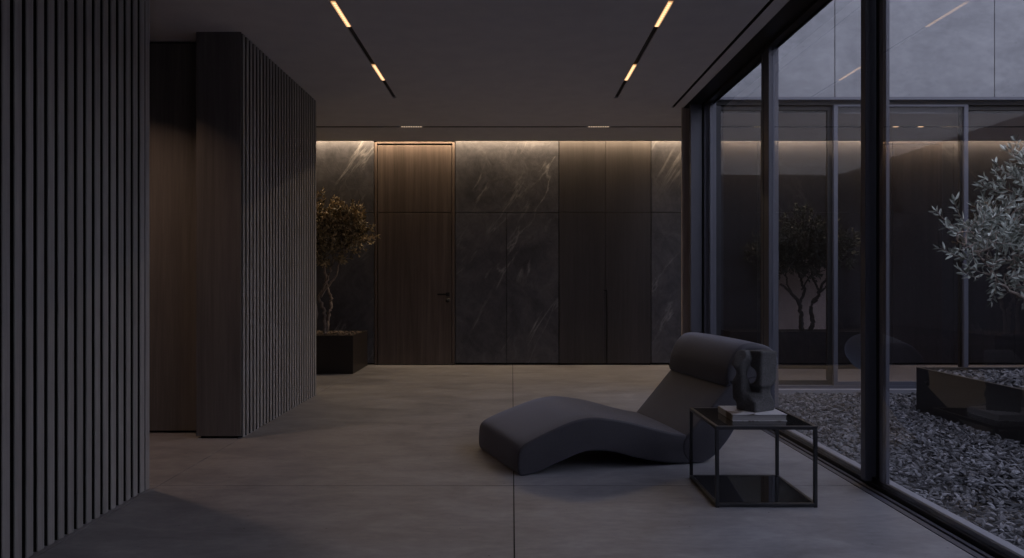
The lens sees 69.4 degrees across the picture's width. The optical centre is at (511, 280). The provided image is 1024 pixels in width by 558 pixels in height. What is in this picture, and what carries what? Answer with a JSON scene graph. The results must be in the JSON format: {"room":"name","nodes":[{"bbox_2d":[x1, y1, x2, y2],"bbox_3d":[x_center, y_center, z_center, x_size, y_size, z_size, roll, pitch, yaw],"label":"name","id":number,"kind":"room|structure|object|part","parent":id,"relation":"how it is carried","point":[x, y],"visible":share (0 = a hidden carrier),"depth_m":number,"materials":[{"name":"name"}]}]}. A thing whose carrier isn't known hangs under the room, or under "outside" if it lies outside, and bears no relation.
{"room":"house entrance hall","nodes":[
{"label":"house entrance hall","id":0,"kind":"room"},
{"bbox_2d":[0,0,148,557],"bbox_3d":[-2.123,-0.340,0.489,0.153,3.020,7.381,0,0,0],"label":"wall","id":1,"kind":"structure","parent":0,"point":[74,74],"depth_m":3.43,"materials":[{"name":"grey wood"}]},
{"bbox_2d":[149,42,195,431],"bbox_3d":[-4.230,-0.340,5.770,3.740,3.020,0.140,0,0,0],"label":"wall","id":2,"kind":"structure","parent":0,"point":[172,65],"depth_m":5.70,"materials":[{"name":"brown wood"}]},
{"bbox_2d":[196,32,315,437],"bbox_3d":[-2.178,-0.340,6.547,0.335,3.020,2.106,0,0,0],"label":"wall partition","id":3,"kind":"structure","parent":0,"point":[256,126],"depth_m":5.64,"materials":[{"name":"brown wood"}]},
{"bbox_2d":[28,364,1023,557],"bbox_3d":[1.450,1.235,3.660,15.100,0.130,13.920,0,0,0],"label":"floor","id":4,"kind":"structure","parent":0,"point":[384,460],"depth_m":4.02,"materials":[{"name":"concrete"}]},
{"bbox_2d":[316,186,380,373],"bbox_3d":[-2.482,-0.042,9.775,1.558,2.424,0.930,0,0,0],"label":"potted tree","id":5,"kind":"object","parent":4,"relation":"on","point":[337,352],"visible":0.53,"depth_m":9.59,"materials":[{"name":"green plant"}]},
{"bbox_2d":[559,141,650,364],"bbox_3d":[1.295,-0.395,10.357,1.276,3.130,0.115,0,0,0],"label":"tall cabinet","id":6,"kind":"object","parent":4,"relation":"on","point":[605,186],"visible":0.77,"depth_m":10.30,"materials":[{"name":"black wood"}]},
{"bbox_3d":[0.980,-1.456,10.314,0.640,0.997,0.028,0,0,0],"label":"door","id":7,"kind":"part","parent":6,"relation":"part of","materials":[{"name":"brown wood"}]},
{"bbox_3d":[0.980,0.097,10.314,0.640,2.097,0.028,0,0,0],"label":"door","id":8,"kind":"part","parent":6,"relation":"part of","materials":[{"name":"brown wood"}]},
{"bbox_3d":[1.298,0.640,10.320,0.037,1.010,0.016,0,0,0],"label":"recessed pull","id":9,"kind":"part","parent":6,"relation":"part of","materials":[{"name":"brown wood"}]},
{"bbox_3d":[1.617,-1.456,10.314,0.627,0.997,0.028,0,0,0],"label":"door","id":10,"kind":"part","parent":6,"relation":"part of","materials":[{"name":"brown wood"}]},
{"bbox_3d":[1.617,0.097,10.314,0.627,2.097,0.028,0,0,0],"label":"door","id":11,"kind":"part","parent":6,"relation":"part of","materials":[{"name":"brown wood"}]},
{"bbox_2d":[479,332,777,475],"bbox_3d":[0.760,0.778,5.012,1.838,0.787,0.828,0,0,-15],"label":"chaise longue","id":12,"kind":"object","parent":4,"relation":"on","point":[532,436],"visible":0.92,"depth_m":4.77,"materials":[{"name":"grey fabric"}]},
{"bbox_2d":[479,396,688,475],"bbox_3d":[0.523,0.998,4.969,1.358,0.348,0.784,0,0,-15],"label":"seat cushion","id":13,"kind":"object","parent":12,"relation":"on","point":[532,436],"depth_m":4.67,"materials":[{"name":"grey fabric"}]},
{"bbox_3d":[1.273,0.855,5.147,0.588,0.628,0.817,0,0,-15],"label":"backrest","id":14,"kind":"part","parent":12,"relation":"part of","materials":[{"name":"grey fabric"}]},
{"bbox_2d":[689,407,817,507],"bbox_3d":[1.315,0.960,4.105,0.526,0.420,0.570,0,0,0],"label":"side table","id":15,"kind":"object","parent":4,"relation":"on","point":[721,490],"visible":0.9,"depth_m":3.97,"materials":[{"name":"grey metal"}]},
{"bbox_3d":[1.061,0.969,4.381,0.018,0.402,0.018,0,0,0],"label":"leg","id":16,"kind":"part","parent":15,"relation":"part of","materials":[{"name":"grey metal"}]},
{"bbox_3d":[1.061,0.969,3.829,0.018,0.402,0.018,0,0,0],"label":"leg","id":17,"kind":"part","parent":15,"relation":"part of","materials":[{"name":"grey metal"}]},
{"bbox_3d":[1.315,1.157,4.105,0.526,0.018,0.570,0,0,0],"label":"frame","id":18,"kind":"part","parent":15,"relation":"part of","materials":[{"name":"grey metal"}]},
{"bbox_2d":[718,406,786,420],"bbox_3d":[1.326,0.732,4.098,0.292,0.036,0.280,0,0,0],"label":"book","id":19,"kind":"object","parent":15,"relation":"on","point":[732,413],"visible":0.91,"depth_m":3.96,"materials":[{"name":"grey paper"}]},
{"bbox_2d":[732,350,776,411],"bbox_3d":[1.335,0.547,4.113,0.204,0.332,0.181,0,0,-26],"label":"stone sculpture","id":20,"kind":"object","parent":19,"relation":"on","point":[756,396],"visible":1,"depth_m":4.06,"materials":[{"name":"grey stone"}]},
{"bbox_2d":[694,476,810,501],"bbox_3d":[1.315,1.155,4.105,0.490,0.010,0.534,0,0,0],"label":"shelf","id":21,"kind":"object","parent":15,"relation":"attached to","point":[731,488],"depth_m":4.08,"materials":[{"name":"black glass"}]},
{"bbox_3d":[1.315,0.759,4.105,0.526,0.018,0.570,0,0,0],"label":"frame","id":22,"kind":"part","parent":15,"relation":"part of","materials":[{"name":"grey metal"}]},
{"bbox_3d":[1.569,0.969,4.381,0.018,0.402,0.018,0,0,0],"label":"leg","id":23,"kind":"part","parent":15,"relation":"part of","materials":[{"name":"grey metal"}]},
{"bbox_3d":[1.569,0.969,3.829,0.018,0.402,0.018,0,0,0],"label":"leg","id":24,"kind":"part","parent":15,"relation":"part of","materials":[{"name":"grey metal"}]},
{"bbox_2d":[721,202,860,368],"bbox_3d":[3.950,0.054,9.927,2.100,2.232,0.707,0,0,0],"label":"potted tree","id":25,"kind":"object","parent":4,"relation":"on","point":[801,348],"visible":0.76,"depth_m":9.86,"materials":[{"name":"green plant"}]},
{"bbox_2d":[684,0,1023,557],"bbox_3d":[2.027,-0.290,2.365,0.395,3.320,11.130,0,0,0],"label":"window","id":26,"kind":"structure","parent":4,"relation":"on","point":[871,476],"depth_m":4.26,"materials":[{"name":"black metal"}]},
{"bbox_3d":[1.965,-1.885,2.365,0.270,0.130,11.130,0,0,0],"label":"head frame","id":27,"kind":"part","parent":26,"relation":"part of","materials":[{"name":"black metal"}]},
{"bbox_2d":[149,0,1023,140],"bbox_3d":[1.500,-2.150,3.700,15.400,0.600,14.000,0,0,0],"label":"ceiling","id":28,"kind":"structure","parent":0,"point":[444,62],"depth_m":6.35,"materials":[{"name":"paint"}]},
{"bbox_2d":[330,0,395,96],"bbox_3d":[-1.187,-1.879,2.249,0.037,0.057,10.458,0,0,0],"label":"track light","id":29,"kind":"object","parent":28,"relation":"attached to","point":[333,2],"visible":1,"depth_m":5.78,"materials":[{"name":"black"}]},
{"bbox_2d":[615,0,672,96],"bbox_3d":[1.052,-1.879,2.249,0.037,0.057,10.458,0,0,0],"label":"track light","id":30,"kind":"object","parent":28,"relation":"attached to","point":[670,2],"visible":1,"depth_m":5.78,"materials":[{"name":"black"}]},
{"bbox_2d":[316,141,1023,364],"bbox_3d":[1.500,-0.540,10.450,15.400,3.620,0.300,0,0,0],"label":"wall","id":31,"kind":"structure","parent":0,"point":[507,192],"depth_m":10.30,"materials":[{"name":"grey stone"}]},
{"bbox_2d":[374,142,455,364],"bbox_3d":[-1.355,-0.385,10.336,1.120,3.110,0.167,0,0,0],"label":"door","id":32,"kind":"structure","parent":31,"relation":"in","point":[415,253],"depth_m":10.30,"materials":[{"name":"brown wood"}]},
{"bbox_3d":[-1.355,-1.425,10.336,1.026,0.930,0.068,0,0,0],"label":"transom panel","id":33,"kind":"part","parent":32,"relation":"part of","materials":[{"name":"brown wood"}]},
{"bbox_3d":[-1.355,0.105,10.336,1.026,2.106,0.068,0,0,0],"label":"panel","id":34,"kind":"part","parent":32,"relation":"part of","materials":[{"name":"brown wood"}]},
{"bbox_2d":[723,0,1023,96],"bbox_3d":[1.500,-4.003,8.160,15.400,4.055,0.280,0,0,0],"label":"wall","id":35,"kind":"structure","parent":0,"point":[938,48],"depth_m":8.02,"materials":[{"name":"concrete"}]},
{"bbox_2d":[681,97,1023,394],"bbox_3d":[5.407,-0.365,8.110,7.185,3.230,0.420,0,0,0],"label":"window","id":36,"kind":"structure","parent":35,"relation":"in","point":[831,105],"depth_m":8.03,"materials":[{"name":"black metal"}]},
{"bbox_3d":[2.480,-1.868,8.158,0.400,0.020,0.015,0,0,0],"label":"blind rail","id":37,"kind":"part","parent":36,"relation":"part of","materials":[{"name":"grey metal"}]},
{"bbox_3d":[2.390,-0.390,8.113,0.780,3.050,0.045,0,0,0],"label":"sash","id":38,"kind":"part","parent":36,"relation":"part of","materials":[{"name":"black"}]},
{"bbox_3d":[3.220,-1.868,8.158,0.460,0.020,0.015,0,0,0],"label":"blind rail","id":39,"kind":"part","parent":36,"relation":"part of","materials":[{"name":"grey metal"}]},
{"bbox_3d":[3.130,-0.390,8.113,0.740,3.050,0.045,0,0,0],"label":"sash","id":40,"kind":"part","parent":36,"relation":"part of","materials":[{"name":"black"}]},
{"bbox_3d":[5.500,1.192,8.090,7.000,0.115,0.140,0,0,0],"label":"sill rail","id":41,"kind":"part","parent":36,"relation":"part of","materials":[{"name":"grey metal"}]},
{"bbox_3d":[4.220,-0.390,8.047,1.460,3.050,0.045,0,0,0],"label":"sash","id":42,"kind":"part","parent":36,"relation":"part of","materials":[{"name":"grey"}]},
{"bbox_3d":[5.650,-0.390,8.113,1.500,3.050,0.045,0,0,0],"label":"sash","id":43,"kind":"part","parent":36,"relation":"part of","materials":[{"name":"black"}]},
{"bbox_2d":[779,395,1023,544],"bbox_3d":[5.600,1.298,2.350,6.800,0.145,11.300,0,0,0],"label":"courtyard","id":44,"kind":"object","parent":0,"point":[947,484],"depth_m":4.57,"materials":[{"name":"black gravel"}]},
{"bbox_2d":[779,392,1023,549],"bbox_3d":[4.873,1.211,5.072,5.337,0.096,5.788,0,0,0],"label":"gravel","id":45,"kind":"object","parent":44,"relation":"on","point":[823,406],"visible":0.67,"depth_m":5.18,"materials":[{"name":"gravel"}]},
{"bbox_2d":[916,367,1023,444],"bbox_3d":[5.490,1.015,4.760,3.420,0.420,4.320,0,0,0],"label":"planter bed","id":46,"kind":"object","parent":44,"relation":"on","point":[995,408],"visible":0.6,"depth_m":6.13,"materials":[{"name":"gravel"},{"name":"black steel"}]},
{"bbox_2d":[928,133,1023,308],"bbox_3d":[4.373,-0.293,5.957,2.363,2.372,1.083,0,0,-29],"label":"tree","id":47,"kind":"object","parent":46,"relation":"in","point":[1010,238],"visible":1,"depth_m":5.78,"materials":[{"name":"green plant"}]},
{"bbox_2d":[934,368,1023,388],"bbox_3d":[5.127,0.840,5.737,2.643,0.114,2.364,0,0,0],"label":"mulch","id":48,"kind":"object","parent":46,"relation":"on","point":[1016,376],"visible":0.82,"depth_m":6.46,"materials":[{"name":"gravel"}]}
]}

